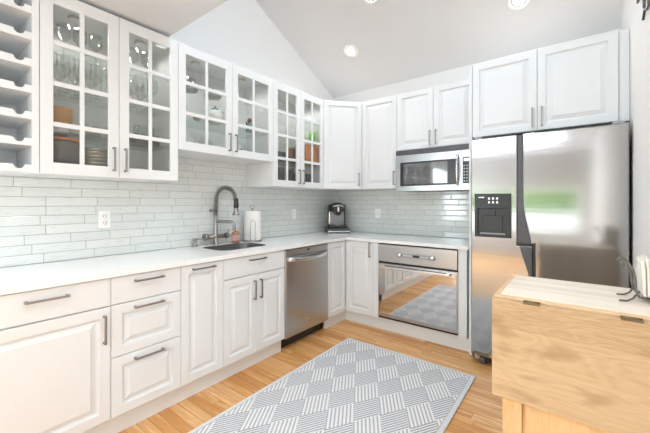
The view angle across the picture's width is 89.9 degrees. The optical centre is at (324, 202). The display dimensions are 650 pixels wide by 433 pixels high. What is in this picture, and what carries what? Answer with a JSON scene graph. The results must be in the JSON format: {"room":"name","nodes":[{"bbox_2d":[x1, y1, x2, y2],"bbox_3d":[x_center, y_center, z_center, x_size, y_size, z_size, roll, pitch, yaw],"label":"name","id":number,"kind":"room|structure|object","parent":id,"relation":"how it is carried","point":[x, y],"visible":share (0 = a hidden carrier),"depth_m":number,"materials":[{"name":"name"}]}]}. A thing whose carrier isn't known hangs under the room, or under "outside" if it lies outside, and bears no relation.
{"room":"kitchen","nodes":[
{"label":"kitchen","id":0,"kind":"room"},
{"bbox_2d":[78,0,192,29],"bbox_3d":[-1.663,-1.209,-0.254,2.882,0.100,4.460,0,0,38],"label":"ceiling","id":1,"kind":"structure","parent":0,"point":[148,14],"depth_m":1.94,"materials":[{"name":"paint"}]},
{"bbox_2d":[151,0,226,36],"bbox_3d":[-0.263,-1.925,1.558,2.882,1.532,0.120,0,0,38],"label":"wall","id":2,"kind":"structure","parent":0,"point":[195,9],"depth_m":2.02,"materials":[{"name":"paint"}]},
{"bbox_2d":[169,0,332,164],"bbox_3d":[-2.037,-0.704,1.716,0.120,3.974,7.120,0,0,38],"label":"wall","id":3,"kind":"structure","parent":0,"point":[238,32],"depth_m":3.29,"materials":[{"name":"paint"}]},
{"bbox_2d":[0,0,38,176],"bbox_3d":[-1.762,-0.646,1.648,0.376,0.983,0.408,0,0,38],"label":"wine rack","id":4,"kind":"object","parent":3,"relation":"attached to","point":[19,19],"visible":1,"depth_m":1.69,"materials":[{"name":"paint"}]},
{"bbox_2d":[0,0,31,32],"bbox_3d":[-1.766,-0.995,1.644,0.362,0.038,0.362,0,0,38],"label":"shelf","id":5,"kind":"object","parent":4,"relation":"attached to","point":[11,14],"depth_m":1.69,"materials":[{"name":"paint"}]},
{"bbox_2d":[0,23,31,58],"bbox_3d":[-1.766,-0.859,1.644,0.362,0.038,0.362,0,0,38],"label":"shelf","id":6,"kind":"object","parent":4,"relation":"attached to","point":[13,42],"depth_m":1.68,"materials":[{"name":"paint"}]},
{"bbox_2d":[0,51,31,81],"bbox_3d":[-1.766,-0.722,1.644,0.362,0.038,0.362,0,0,38],"label":"shelf","id":7,"kind":"object","parent":4,"relation":"attached to","point":[13,69],"depth_m":1.69,"materials":[{"name":"paint"}]},
{"bbox_2d":[0,79,31,105],"bbox_3d":[-1.766,-0.586,1.644,0.362,0.038,0.362,0,0,38],"label":"shelf","id":8,"kind":"object","parent":4,"relation":"attached to","point":[10,94],"depth_m":1.69,"materials":[{"name":"paint"}]},
{"bbox_2d":[0,107,31,128],"bbox_3d":[-1.766,-0.450,1.644,0.362,0.038,0.362,0,0,38],"label":"shelf","id":9,"kind":"object","parent":4,"relation":"attached to","point":[9,119],"depth_m":1.68,"materials":[{"name":"paint"}]},
{"bbox_2d":[0,135,31,151],"bbox_3d":[-1.766,-0.314,1.644,0.362,0.038,0.362,0,0,38],"label":"shelf","id":10,"kind":"object","parent":4,"relation":"attached to","point":[7,143],"depth_m":1.67,"materials":[{"name":"paint"}]},
{"bbox_2d":[0,163,31,175],"bbox_3d":[-1.766,-0.178,1.644,0.362,0.038,0.362,0,0,38],"label":"shelf","id":11,"kind":"object","parent":4,"relation":"attached to","point":[6,169],"depth_m":1.66,"materials":[{"name":"paint"}]},
{"bbox_2d":[25,0,177,182],"bbox_3d":[-1.395,-0.646,2.096,0.408,0.983,0.744,0,0,38],"label":"upper cabinet","id":12,"kind":"object","parent":3,"relation":"attached to","point":[109,110],"visible":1,"depth_m":2.08,"materials":[{"name":"paint"}]},
{"bbox_2d":[53,106,72,136],"bbox_3d":[-1.562,-0.474,1.905,0.140,0.155,0.140,0,0,38],"label":"canister","id":13,"kind":"object","parent":12,"relation":"in","point":[60,114],"visible":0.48,"depth_m":1.87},
{"bbox_2d":[68,15,79,22],"bbox_3d":[-1.513,-1.111,1.970,0.068,0.020,0.067,0,0,38],"label":"puck light","id":14,"kind":"object","parent":12,"relation":"attached to","point":[74,18],"depth_m":1.95,"materials":[{"name":"white plastic"}]},
{"bbox_2d":[135,40,145,45],"bbox_3d":[-1.285,-1.111,2.265,0.068,0.020,0.067,0,0,38],"label":"puck light","id":15,"kind":"object","parent":12,"relation":"attached to","point":[138,42],"depth_m":2.25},
{"bbox_2d":[129,133,159,148],"bbox_3d":[-1.275,-0.434,2.293,0.120,0.074,0.165,0,0,38],"label":"storage box","id":16,"kind":"object","parent":12,"relation":"on","point":[134,142],"visible":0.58,"depth_m":2.25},
{"bbox_3d":[-1.553,-0.180,1.917,0.224,0.015,0.224,0,0,38],"label":"plate","id":17,"kind":"object","parent":12,"relation":"in","visible":0},
{"bbox_3d":[-1.553,-0.191,1.917,0.224,0.015,0.224,0,0,38],"label":"plate","id":18,"kind":"object","parent":17,"relation":"on","visible":0},
{"bbox_3d":[-1.553,-0.201,1.917,0.224,0.015,0.224,0,0,38],"label":"plate","id":19,"kind":"object","parent":18,"relation":"on","visible":0},
{"bbox_3d":[-1.553,-0.212,1.917,0.224,0.015,0.224,0,0,38],"label":"plate","id":20,"kind":"object","parent":19,"relation":"on","visible":0},
{"bbox_2d":[53,136,79,163],"bbox_3d":[-1.553,-0.298,1.917,0.218,0.152,0.218,0,0,38],"label":"pot","id":21,"kind":"object","parent":20,"relation":"on","point":[65,149],"visible":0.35,"depth_m":1.85,"materials":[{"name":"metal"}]},
{"bbox_2d":[0,157,333,267],"bbox_3d":[-1.291,-0.005,2.574,0.009,0.745,4.590,0,0,38],"label":"backsplash","id":22,"kind":"structure","parent":3,"relation":"attached to","point":[43,220],"depth_m":2.43,"materials":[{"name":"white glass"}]},
{"bbox_2d":[98,211,109,227],"bbox_3d":[-1.528,0.115,2.254,0.009,0.116,0.072,0,0,38],"label":"wall outlet","id":23,"kind":"object","parent":22,"relation":"attached to","point":[103,216],"visible":1,"depth_m":2.25,"materials":[{"name":"white plastic"}]},
{"bbox_2d":[292,209,295,218],"bbox_3d":[-0.359,0.128,3.765,0.010,0.116,0.072,0,0,38],"label":"wall outlet","id":24,"kind":"object","parent":22,"relation":"attached to","point":[293,210],"visible":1,"depth_m":3.76,"materials":[{"name":"white plastic"}]},
{"bbox_2d":[178,41,272,164],"bbox_3d":[-0.890,-0.758,2.749,0.408,0.759,0.904,0,0,38],"label":"upper cabinet","id":25,"kind":"object","parent":3,"relation":"attached to","point":[245,93],"visible":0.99,"depth_m":2.78,"materials":[{"name":"paint"}]},
{"bbox_2d":[186,133,194,142],"bbox_3d":[-1.145,-0.489,2.670,0.041,0.188,0.190,0,0,38],"label":"plate","id":26,"kind":"object","parent":25,"relation":"in","point":[189,138],"visible":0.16,"depth_m":2.70,"materials":[{"name":"white ceramic"}]},
{"bbox_2d":[186,86,198,93],"bbox_3d":[-1.067,-0.881,2.546,0.148,0.023,0.148,0,0,38],"label":"footed bowl","id":27,"kind":"object","parent":25,"relation":"on","point":[189,90],"visible":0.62,"depth_m":2.52,"materials":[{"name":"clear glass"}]},
{"bbox_2d":[188,78,195,83],"bbox_3d":[-1.049,-0.934,2.570,0.056,0.085,0.056,0,0,38],"label":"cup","id":28,"kind":"object","parent":27,"relation":"in","point":[192,80],"visible":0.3,"depth_m":2.55,"materials":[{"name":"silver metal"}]},
{"bbox_2d":[191,61,199,65],"bbox_3d":[-1.030,-1.111,2.594,0.068,0.020,0.067,0,0,38],"label":"puck light","id":29,"kind":"object","parent":25,"relation":"attached to","point":[196,63],"depth_m":2.58,"materials":[{"name":"white plastic"}]},
{"bbox_2d":[204,93,221,100],"bbox_3d":[-0.936,-0.881,2.716,0.148,0.023,0.148,0,0,38],"label":"footed bowl","id":30,"kind":"object","parent":25,"relation":"on","point":[211,96],"visible":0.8,"depth_m":2.69,"materials":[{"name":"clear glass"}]},
{"bbox_2d":[203,106,224,125],"bbox_3d":[-0.888,-0.715,2.647,0.159,0.151,0.181,0,0,-3],"label":"teapot","id":31,"kind":"object","parent":25,"relation":"on","point":[214,112],"visible":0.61,"depth_m":2.61,"materials":[{"name":"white ceramic"}]},
{"bbox_2d":[246,118,251,132],"bbox_3d":[-0.688,-0.703,2.923,0.076,0.126,0.105,0,0,38],"label":"figurine","id":32,"kind":"object","parent":25,"relation":"on","point":[249,120],"visible":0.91,"depth_m":2.91,"materials":[{"name":"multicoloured ceramic"}]},
{"bbox_2d":[247,80,322,189],"bbox_3d":[-0.383,-0.646,3.405,0.408,0.983,0.750,0,0,38],"label":"upper cabinet","id":33,"kind":"object","parent":3,"relation":"attached to","point":[296,112],"visible":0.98,"depth_m":3.33,"materials":[{"name":"paint"}]},
{"bbox_2d":[278,167,283,179],"bbox_3d":[-0.456,-0.268,3.337,0.073,0.190,0.073,0,0,38],"label":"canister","id":34,"kind":"object","parent":33,"relation":"in","point":[280,169],"visible":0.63,"depth_m":3.31,"materials":[{"name":"grey metal"}]},
{"bbox_2d":[278,151,285,162],"bbox_3d":[-0.471,-0.462,3.293,0.150,0.094,0.130,0,0,38],"label":"tin","id":35,"kind":"object","parent":33,"relation":"on","point":[280,154],"visible":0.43,"depth_m":3.23,"materials":[{"name":"grey metal"}]},
{"bbox_2d":[288,167,292,180],"bbox_3d":[-0.370,-0.273,3.448,0.073,0.200,0.073,0,0,38],"label":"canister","id":36,"kind":"object","parent":33,"relation":"in","point":[290,169],"visible":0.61,"depth_m":3.41,"materials":[{"name":"grey metal"}]},
{"bbox_2d":[288,145,293,162],"bbox_3d":[-0.364,-0.505,3.374,0.076,0.180,0.076,0,0,38],"label":"storage jar","id":37,"kind":"object","parent":33,"relation":"on","point":[290,147],"visible":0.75,"depth_m":3.34,"materials":[{"name":"clear glass"}]},
{"bbox_2d":[292,146,295,163],"bbox_3d":[-0.312,-0.505,3.441,0.076,0.180,0.076,0,0,38],"label":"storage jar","id":38,"kind":"object","parent":33,"relation":"on","point":[294,147],"visible":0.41,"depth_m":3.40,"materials":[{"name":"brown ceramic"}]},
{"bbox_2d":[304,145,307,163],"bbox_3d":[-0.250,-0.517,3.502,0.145,0.204,0.028,0,0,38],"label":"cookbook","id":39,"kind":"object","parent":33,"relation":"on","point":[305,146],"visible":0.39,"depth_m":3.45,"materials":[{"name":"orange paper"}]},
{"bbox_2d":[304,132,309,139],"bbox_3d":[-0.203,-0.709,3.509,0.088,0.095,0.088,0,0,38],"label":"cup","id":40,"kind":"object","parent":33,"relation":"on","point":[306,134],"visible":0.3,"depth_m":3.47,"materials":[{"name":"green plastic"}]},
{"bbox_2d":[304,144,309,164],"bbox_3d":[-0.231,-0.522,3.526,0.145,0.214,0.028,0,0,38],"label":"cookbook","id":41,"kind":"object","parent":33,"relation":"on","point":[304,144],"visible":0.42,"depth_m":3.49,"materials":[{"name":"orange paper"}]},
{"bbox_2d":[306,174,310,181],"bbox_3d":[-0.229,-0.247,3.655,0.130,0.150,0.064,0,0,38],"label":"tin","id":42,"kind":"object","parent":33,"relation":"in","point":[308,176],"visible":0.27,"depth_m":3.61,"materials":[{"name":"metal"}]},
{"bbox_2d":[306,147,314,165],"bbox_3d":[-0.176,-0.515,3.597,0.145,0.200,0.028,0,0,38],"label":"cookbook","id":43,"kind":"object","parent":33,"relation":"on","point":[313,147],"visible":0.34,"depth_m":3.56,"materials":[{"name":"orange paper"}]},
{"bbox_2d":[309,132,315,141],"bbox_3d":[-0.142,-0.719,3.588,0.088,0.115,0.088,0,0,38],"label":"cup","id":44,"kind":"object","parent":33,"relation":"on","point":[314,133],"visible":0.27,"depth_m":3.56,"materials":[{"name":"plastic"}]},
{"bbox_2d":[310,145,316,165],"bbox_3d":[-0.158,-0.523,3.620,0.145,0.216,0.028,0,0,38],"label":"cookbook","id":45,"kind":"object","parent":33,"relation":"on","point":[315,146],"visible":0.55,"depth_m":3.58,"materials":[{"name":"brown paper"}]},
{"bbox_2d":[308,100,371,191],"bbox_3d":[0.166,-0.646,3.901,0.671,0.983,0.706,0,0,38],"label":"upper cabinet","id":46,"kind":"object","parent":3,"relation":"attached to","point":[342,120],"visible":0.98,"depth_m":3.64,"materials":[{"name":"paint"}]},
{"bbox_2d":[118,319,501,432],"bbox_3d":[-0.886,1.313,0.751,3.122,0.060,7.240,0,0,38],"label":"floor","id":47,"kind":"structure","parent":0,"point":[480,411],"depth_m":2.37,"materials":[{"name":"brown wood"}]},
{"bbox_2d":[0,278,110,432],"bbox_3d":[-1.546,0.784,1.719,0.646,0.768,0.533,0,0,38],"label":"base cabinet","id":48,"kind":"object","parent":47,"relation":"on","point":[55,342],"visible":0.99,"depth_m":1.56,"materials":[{"name":"paint"}]},
{"bbox_2d":[110,267,180,418],"bbox_3d":[-1.263,0.784,2.086,0.646,0.768,0.390,0,0,38],"label":"base cabinet","id":49,"kind":"object","parent":47,"relation":"on","point":[145,306],"visible":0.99,"depth_m":1.89,"materials":[{"name":"paint"}]},
{"bbox_2d":[82,340,280,432],"bbox_3d":[-1.259,1.226,1.701,0.020,0.114,2.847,0,0,38],"label":"baseboard","id":50,"kind":"structure","parent":47,"relation":"on","point":[125,420],"depth_m":2.10,"materials":[{"name":"paint"}]},
{"bbox_2d":[180,260,222,385],"bbox_3d":[-1.047,0.784,2.364,0.646,0.768,0.310,0,0,38],"label":"base cabinet","id":51,"kind":"object","parent":47,"relation":"on","point":[201,290],"visible":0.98,"depth_m":2.18,"materials":[{"name":"paint"}]},
{"bbox_2d":[223,250,284,366],"bbox_3d":[-0.764,0.784,2.731,0.646,0.768,0.613,0,0,38],"label":"base cabinet","id":52,"kind":"object","parent":47,"relation":"on","point":[253,285],"visible":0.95,"depth_m":2.51,"materials":[{"name":"paint"}]},
{"bbox_2d":[281,243,327,347],"bbox_3d":[-0.370,0.844,3.205,0.656,0.878,0.611,0,0,38],"label":"dishwasher","id":53,"kind":"object","parent":47,"relation":"on","point":[306,268],"visible":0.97,"depth_m":3.00,"materials":[{"name":"grey metal"}]},
{"bbox_2d":[188,338,475,432],"bbox_3d":[0.106,1.277,2.009,1.120,0.012,1.825,0,0,38],"label":"area rug","id":54,"kind":"object","parent":47,"relation":"on","point":[354,386],"visible":1,"depth_m":2.12,"materials":[{"name":"grey fabric"}]},
{"bbox_2d":[326,240,372,317],"bbox_3d":[0.207,0.784,3.737,0.952,0.768,0.930,0,0,38],"label":"base cabinet","id":55,"kind":"object","parent":47,"relation":"on","point":[350,262],"visible":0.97,"depth_m":3.42,"materials":[{"name":"paint"}]},
{"bbox_2d":[323,310,468,351],"bbox_3d":[0.621,1.226,3.068,1.324,0.114,0.379,0,0,38],"label":"baseboard","id":56,"kind":"structure","parent":47,"relation":"on","point":[416,332],"depth_m":3.18,"materials":[{"name":"paint"}]},
{"bbox_2d":[373,242,468,339],"bbox_3d":[1.038,0.784,3.293,0.905,0.768,0.616,0,0,38],"label":"base cabinet","id":57,"kind":"object","parent":47,"relation":"on","point":[463,255],"visible":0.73,"depth_m":2.81,"materials":[{"name":"paint"}]},
{"bbox_2d":[378,243,457,335],"bbox_3d":[1.008,0.780,3.262,0.771,0.739,0.649,0,0,38],"label":"oven","id":58,"kind":"object","parent":57,"relation":"in","point":[418,285],"visible":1,"depth_m":3.02,"materials":[{"name":"grey metal"}]},
{"bbox_2d":[469,65,473,354],"bbox_3d":[1.417,0.061,2.994,0.024,2.444,0.610,0,0,38],"label":"panel","id":59,"kind":"object","parent":47,"relation":"on","point":[471,66],"visible":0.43,"depth_m":2.75,"materials":[{"name":"paint"}]},
{"bbox_2d":[471,121,628,363],"bbox_3d":[1.758,0.380,2.608,0.933,1.806,0.748,0,0,38],"label":"refrigerator","id":60,"kind":"object","parent":47,"relation":"on","point":[549,204],"visible":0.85,"depth_m":2.31,"materials":[{"name":"grey metal"}]},
{"bbox_2d":[492,275,649,432],"bbox_3d":[1.067,0.831,1.386,0.547,0.904,0.538,0,0,38],"label":"table","id":61,"kind":"object","parent":47,"relation":"on","point":[568,356],"visible":1,"depth_m":1.21,"materials":[{"name":"brown wood"}]},
{"bbox_2d":[616,257,649,301],"bbox_3d":[1.228,0.300,1.266,0.136,0.156,0.138,0,0,38],"label":"napkin holder","id":62,"kind":"object","parent":61,"relation":"on","point":[622,259],"visible":0.97,"depth_m":1.25,"materials":[{"name":"metal"}]},
{"bbox_2d":[636,256,645,296],"bbox_3d":[1.234,0.282,1.275,0.016,0.136,0.176,0,0,38],"label":"paper napkin","id":63,"kind":"object","parent":62,"relation":"in","point":[641,269],"visible":1,"depth_m":1.23,"materials":[{"name":"white paper"}]},
{"bbox_2d":[640,255,649,297],"bbox_3d":[1.243,0.278,1.268,0.016,0.143,0.176,0,0,38],"label":"paper napkin","id":64,"kind":"object","parent":62,"relation":"in","point":[647,265],"visible":0.44,"depth_m":1.21,"materials":[{"name":"white paper"}]},
{"bbox_3d":[-2.014,0.784,1.113,0.646,0.768,0.991,0,0,38],"label":"base cabinet","id":65,"kind":"object","parent":47,"relation":"on","visible":0},
{"bbox_2d":[0,231,468,294],"bbox_3d":[-0.488,0.384,2.086,1.878,0.030,4.400,0,0,38],"label":"countertop","id":66,"kind":"structure","parent":65,"relation":"on","point":[22,278],"depth_m":2.12,"materials":[{"name":"stone"}]},
{"bbox_2d":[192,238,204,246],"bbox_3d":[-1.075,0.333,2.765,0.099,0.072,0.043,0,0,-19],"label":"soap dispenser","id":67,"kind":"object","parent":66,"relation":"on","point":[194,244],"visible":1,"depth_m":2.75,"materials":[{"name":"silver metal"}]},
{"bbox_2d":[202,185,239,244],"bbox_3d":[-0.897,0.107,2.851,0.246,0.524,0.240,0,0,38],"label":"kitchen faucet","id":68,"kind":"object","parent":66,"relation":"on","point":[215,236],"visible":1,"depth_m":2.88,"materials":[{"name":"silver metal"}]},
{"bbox_2d":[203,243,264,250],"bbox_3d":[-0.764,0.465,2.779,0.343,0.192,0.478,0,0,38],"label":"sink","id":69,"kind":"object","parent":66,"relation":"in","point":[234,246],"visible":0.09,"depth_m":2.95,"materials":[{"name":"metal"}]},
{"bbox_2d":[231,226,239,242],"bbox_3d":[-0.830,0.289,3.017,0.073,0.158,0.073,0,0,38],"label":"soap bottle","id":70,"kind":"object","parent":66,"relation":"on","point":[235,236],"visible":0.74,"depth_m":2.99,"materials":[{"name":"pink plastic"}]},
{"bbox_2d":[243,205,261,241],"bbox_3d":[-0.703,0.195,3.156,0.188,0.347,0.188,0,0,38],"label":"paper towel holder","id":71,"kind":"object","parent":66,"relation":"on","point":[252,219],"visible":1,"depth_m":3.08,"materials":[{"name":"white paper"}]},
{"bbox_2d":[325,203,349,232],"bbox_3d":[0.147,0.181,4.091,0.288,0.374,0.256,0,0,-7],"label":"coffee maker","id":72,"kind":"object","parent":66,"relation":"on","point":[336,211],"visible":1,"depth_m":4.02,"materials":[{"name":"grey plastic"}]},
{"bbox_2d":[255,0,623,97],"bbox_3d":[0.514,-2.054,2.563,2.882,1.274,2.420,0,0,38],"label":"ceiling","id":73,"kind":"structure","parent":0,"point":[396,41],"depth_m":3.18,"materials":[{"name":"paint"}]},
{"bbox_2d":[343,45,357,57],"bbox_3d":[0.285,-1.673,3.590,0.172,0.080,0.156,0,0,38],"label":"recessed light","id":74,"kind":"object","parent":73,"relation":"in","point":[348,51],"visible":1,"depth_m":3.58,"materials":[{"name":"white plastic"}]},
{"bbox_2d":[363,0,377,3],"bbox_3d":[0.413,-1.882,2.948,0.172,0.080,0.156,0,0,38],"label":"recessed light","id":75,"kind":"object","parent":73,"relation":"in","point":[365,1],"visible":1,"depth_m":3.00,"materials":[{"name":"white plastic"}]},
{"bbox_2d":[507,0,530,10],"bbox_3d":[1.581,-1.649,2.653,0.172,0.080,0.156,0,0,38],"label":"recessed light","id":76,"kind":"object","parent":73,"relation":"in","point":[515,5],"visible":1,"depth_m":2.68,"materials":[{"name":"white plastic"}]},
{"bbox_2d":[333,28,619,238],"bbox_3d":[1.291,-0.107,3.568,2.882,2.780,0.120,0,0,38],"label":"wall","id":77,"kind":"structure","parent":0,"point":[461,73],"depth_m":3.67,"materials":[{"name":"paint"}]},
{"bbox_2d":[362,95,396,189],"bbox_3d":[0.692,-0.646,3.682,0.423,0.983,0.408,0,0,38],"label":"upper cabinet","id":78,"kind":"object","parent":77,"relation":"attached to","point":[379,116],"visible":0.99,"depth_m":3.54,"materials":[{"name":"paint"}]},
{"bbox_2d":[334,190,468,238],"bbox_3d":[0.854,-0.075,3.822,1.877,0.885,0.009,0,0,38],"label":"backsplash","id":79,"kind":"structure","parent":77,"relation":"attached to","point":[434,214],"depth_m":3.74,"materials":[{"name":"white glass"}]},
{"bbox_2d":[375,209,380,217],"bbox_3d":[0.646,0.128,3.971,0.072,0.116,0.010,0,0,38],"label":"wall outlet","id":80,"kind":"object","parent":79,"relation":"attached to","point":[377,211],"visible":1,"depth_m":3.97,"materials":[{"name":"white plastic"}]},
{"bbox_2d":[397,79,468,150],"bbox_3d":[1.163,-0.840,3.318,0.764,0.594,0.408,0,0,38],"label":"upper cabinet","id":81,"kind":"object","parent":77,"relation":"attached to","point":[436,116],"visible":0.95,"depth_m":3.18,"materials":[{"name":"paint"}]},
{"bbox_2d":[396,144,468,191],"bbox_3d":[1.147,-0.329,3.297,0.758,0.420,0.461,0,0,38],"label":"microwave","id":82,"kind":"object","parent":81,"relation":"attached to","point":[444,168],"visible":0.84,"depth_m":3.14,"materials":[{"name":"grey metal"}]},
{"bbox_2d":[473,29,628,138],"bbox_3d":[1.805,-0.855,2.676,0.974,0.612,0.638,0,0,38],"label":"upper cabinet","id":83,"kind":"object","parent":77,"relation":"attached to","point":[581,83],"visible":0.99,"depth_m":2.40,"materials":[{"name":"paint"}]},
{"bbox_2d":[620,0,649,287],"bbox_3d":[0.338,-0.704,-0.119,0.120,3.974,7.120,0,0,38],"label":"wall","id":84,"kind":"structure","parent":0,"point":[639,29],"depth_m":1.86,"materials":[{"name":"paint"}]},
{"bbox_2d":[636,0,649,19],"bbox_3d":[1.627,-1.022,1.661,0.018,0.202,0.366,0,0,38],"label":"wall ornament","id":85,"kind":"object","parent":84,"relation":"attached to","point":[645,9],"visible":1,"depth_m":1.63,"materials":[{"name":"grey metal"}]},
{"bbox_3d":[-1.452,-0.189,2.048,0.174,0.013,0.174,0,0,38],"label":"plate","id":86,"kind":"object","parent":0,"visible":0},
{"bbox_3d":[-1.452,-0.198,2.048,0.174,0.013,0.174,0,0,38],"label":"plate","id":87,"kind":"object","parent":86,"relation":"on","visible":0},
{"bbox_2d":[85,162,107,165],"bbox_3d":[-1.443,-0.229,2.059,0.144,0.046,0.144,0,0,38],"label":"bowl","id":88,"kind":"object","parent":87,"relation":"on","point":[86,163],"visible":0.34,"depth_m":2.01,"materials":[{"name":"beige ceramic"}]},
{"bbox_2d":[85,158,107,162],"bbox_3d":[-1.443,-0.251,2.059,0.144,0.046,0.144,0,0,38],"label":"bowl","id":89,"kind":"object","parent":88,"relation":"on","point":[86,159],"visible":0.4,"depth_m":2.01,"materials":[{"name":"beige ceramic"}]},
{"bbox_2d":[85,155,107,159],"bbox_3d":[-1.443,-0.273,2.059,0.144,0.046,0.144,0,0,38],"label":"bowl","id":90,"kind":"object","parent":89,"relation":"on","point":[86,156],"visible":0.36,"depth_m":2.01,"materials":[{"name":"beige ceramic"}]},
{"bbox_2d":[85,151,107,155],"bbox_3d":[-1.443,-0.295,2.059,0.144,0.046,0.144,0,0,38],"label":"bowl","id":91,"kind":"object","parent":90,"relation":"on","point":[86,152],"visible":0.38,"depth_m":2.01,"materials":[{"name":"beige ceramic"}]},
{"bbox_2d":[85,147,107,152],"bbox_3d":[-1.443,-0.317,2.059,0.144,0.046,0.144,0,0,38],"label":"bowl","id":92,"kind":"object","parent":91,"relation":"on","point":[86,148],"visible":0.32,"depth_m":2.01,"materials":[{"name":"beige ceramic"}]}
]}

